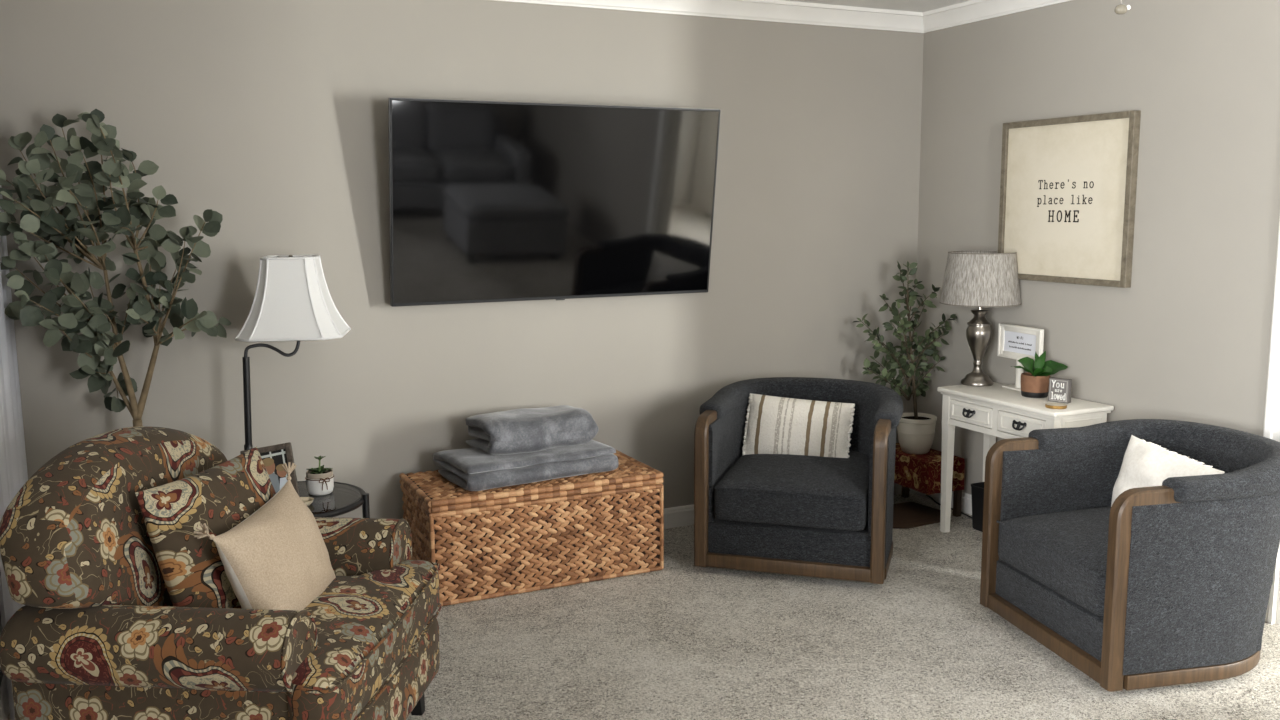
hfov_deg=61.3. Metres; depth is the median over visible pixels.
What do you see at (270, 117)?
wall
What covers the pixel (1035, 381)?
potted plant
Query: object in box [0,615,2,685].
wall
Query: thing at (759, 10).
trim
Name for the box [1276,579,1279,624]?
door
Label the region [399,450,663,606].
chest
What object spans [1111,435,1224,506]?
pillow
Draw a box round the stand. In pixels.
[894,443,964,516]
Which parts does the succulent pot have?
pot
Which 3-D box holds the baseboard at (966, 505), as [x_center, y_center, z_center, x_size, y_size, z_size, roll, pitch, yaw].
[1.840,0.774,4.849,0.014,0.095,1.940,-4,9,-25]
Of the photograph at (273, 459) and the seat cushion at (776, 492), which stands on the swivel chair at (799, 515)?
the seat cushion at (776, 492)
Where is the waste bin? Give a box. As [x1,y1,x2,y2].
[971,482,983,531]
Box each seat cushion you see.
[287,560,439,719]
[715,451,869,530]
[998,506,1273,616]
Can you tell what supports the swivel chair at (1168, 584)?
on the floor
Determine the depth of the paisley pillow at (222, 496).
2.69 m
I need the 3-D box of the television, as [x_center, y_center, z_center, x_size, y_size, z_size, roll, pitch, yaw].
[-0.339,-0.663,4.593,1.457,0.822,0.187,-4,9,-25]
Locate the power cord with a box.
[909,490,971,518]
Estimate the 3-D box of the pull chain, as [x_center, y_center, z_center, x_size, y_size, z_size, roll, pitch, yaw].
[1.332,-1.162,2.966,0.090,0.411,0.090,-4,9,-25]
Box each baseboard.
[0,674,9,719]
[664,483,909,528]
[910,489,971,514]
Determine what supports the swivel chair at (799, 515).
on the floor
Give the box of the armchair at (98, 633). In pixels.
[0,427,441,719]
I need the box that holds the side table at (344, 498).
[297,481,369,517]
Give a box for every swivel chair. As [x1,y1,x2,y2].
[694,377,902,583]
[980,419,1279,691]
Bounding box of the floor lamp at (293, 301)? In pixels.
[235,255,350,449]
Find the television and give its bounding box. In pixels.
[388,98,720,306]
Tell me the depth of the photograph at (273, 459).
3.60 m
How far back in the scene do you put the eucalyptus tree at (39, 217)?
3.66 m
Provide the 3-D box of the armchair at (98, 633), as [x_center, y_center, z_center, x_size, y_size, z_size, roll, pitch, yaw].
[-1.049,0.652,2.861,0.866,0.940,0.927,0,8,6]
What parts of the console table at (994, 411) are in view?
leg, handle, drawer, leg, handle, drawer, leg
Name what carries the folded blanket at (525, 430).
on the folded blanket at (471, 469)
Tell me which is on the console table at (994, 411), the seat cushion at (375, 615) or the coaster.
the coaster
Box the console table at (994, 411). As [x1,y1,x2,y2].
[937,382,1113,532]
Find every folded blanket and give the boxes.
[433,440,618,490]
[466,405,598,454]
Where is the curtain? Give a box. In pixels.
[0,185,27,719]
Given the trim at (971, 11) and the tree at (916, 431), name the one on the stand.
the tree at (916, 431)
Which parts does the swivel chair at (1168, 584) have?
wooden arm, rail, panel, wooden arm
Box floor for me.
[7,493,1279,719]
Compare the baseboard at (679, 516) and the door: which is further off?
the baseboard at (679, 516)
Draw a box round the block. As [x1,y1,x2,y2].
[1048,377,1071,403]
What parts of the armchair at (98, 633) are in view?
backrest, arm, arm, leg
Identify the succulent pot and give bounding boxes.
[305,456,333,495]
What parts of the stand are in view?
leg, leg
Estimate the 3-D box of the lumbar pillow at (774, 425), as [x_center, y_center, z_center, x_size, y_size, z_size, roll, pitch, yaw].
[0.699,0.310,4.788,0.487,0.292,0.162,3,9,20]
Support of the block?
on the console table at (994, 411)
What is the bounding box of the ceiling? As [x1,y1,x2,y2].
[783,0,970,11]
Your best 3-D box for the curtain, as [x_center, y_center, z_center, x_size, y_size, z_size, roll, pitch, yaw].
[-2.051,-0.053,3.424,0.052,2.151,0.957,-4,9,-25]
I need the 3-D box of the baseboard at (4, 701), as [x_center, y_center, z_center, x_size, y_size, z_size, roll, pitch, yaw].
[-0.933,1.319,1.180,0.014,0.095,6.300,-4,9,-25]
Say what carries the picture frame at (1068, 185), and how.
attached to the wall at (1189, 338)
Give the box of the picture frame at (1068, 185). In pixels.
[998,110,1140,287]
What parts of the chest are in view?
lid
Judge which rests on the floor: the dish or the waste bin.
the waste bin
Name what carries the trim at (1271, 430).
attached to the wall at (1189, 338)
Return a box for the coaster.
[1045,403,1066,408]
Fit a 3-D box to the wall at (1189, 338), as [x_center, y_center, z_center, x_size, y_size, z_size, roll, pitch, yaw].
[2.818,-0.118,2.757,0.120,2.440,6.300,-4,9,-25]
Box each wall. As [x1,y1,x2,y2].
[0,0,923,518]
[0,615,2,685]
[913,0,1279,493]
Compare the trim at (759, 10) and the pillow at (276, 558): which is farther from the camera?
the trim at (759, 10)
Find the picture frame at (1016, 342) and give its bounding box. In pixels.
[997,323,1043,391]
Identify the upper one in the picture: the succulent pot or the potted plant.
the potted plant
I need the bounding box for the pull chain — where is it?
[1114,0,1130,13]
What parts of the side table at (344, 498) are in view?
leg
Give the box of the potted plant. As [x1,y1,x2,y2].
[1011,351,1067,397]
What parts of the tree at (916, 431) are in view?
pot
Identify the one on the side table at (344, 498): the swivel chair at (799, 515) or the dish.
the dish
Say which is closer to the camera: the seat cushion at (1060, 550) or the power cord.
the seat cushion at (1060, 550)
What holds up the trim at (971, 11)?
attached to the wall at (1189, 338)
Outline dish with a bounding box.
[300,497,313,505]
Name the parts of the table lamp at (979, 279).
lamp shade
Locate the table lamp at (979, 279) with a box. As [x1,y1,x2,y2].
[940,251,1020,386]
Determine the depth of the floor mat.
5.25 m
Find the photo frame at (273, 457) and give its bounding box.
[240,442,299,496]
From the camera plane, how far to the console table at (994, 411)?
4.70 m
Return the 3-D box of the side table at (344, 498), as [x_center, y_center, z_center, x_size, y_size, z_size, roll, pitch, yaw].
[-1.198,0.730,3.747,0.505,0.538,0.505,-4,9,-25]
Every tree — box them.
[0,109,230,426]
[852,261,956,453]
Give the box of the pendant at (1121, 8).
[1114,4,1127,13]
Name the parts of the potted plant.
pot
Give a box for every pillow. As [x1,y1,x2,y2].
[135,446,275,608]
[194,462,335,610]
[742,393,854,457]
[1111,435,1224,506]
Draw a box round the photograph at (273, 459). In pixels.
[260,449,287,492]
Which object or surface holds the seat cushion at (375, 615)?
on the armchair at (98, 633)
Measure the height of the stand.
0.292 m
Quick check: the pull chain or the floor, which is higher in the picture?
the pull chain
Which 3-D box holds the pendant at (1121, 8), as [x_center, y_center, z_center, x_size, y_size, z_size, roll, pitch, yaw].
[1.333,-0.972,2.993,0.038,0.027,0.030,-4,9,-25]
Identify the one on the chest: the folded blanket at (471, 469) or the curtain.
the folded blanket at (471, 469)
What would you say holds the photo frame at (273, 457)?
on the side table at (344, 498)
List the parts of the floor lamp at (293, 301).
arm, lamp shade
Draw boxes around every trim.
[494,0,923,32]
[922,0,1071,32]
[1263,219,1279,623]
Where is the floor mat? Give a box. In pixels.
[893,502,939,528]
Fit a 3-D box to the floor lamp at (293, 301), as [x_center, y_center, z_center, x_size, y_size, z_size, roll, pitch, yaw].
[-1.334,0.281,4.043,0.495,1.344,0.373,-2,8,-8]
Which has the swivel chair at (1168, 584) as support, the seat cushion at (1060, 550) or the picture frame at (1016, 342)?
the seat cushion at (1060, 550)
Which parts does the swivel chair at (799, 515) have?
wooden arm, panel, rail, wooden arm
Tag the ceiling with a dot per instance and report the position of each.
(901, 5)
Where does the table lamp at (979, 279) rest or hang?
on the console table at (994, 411)

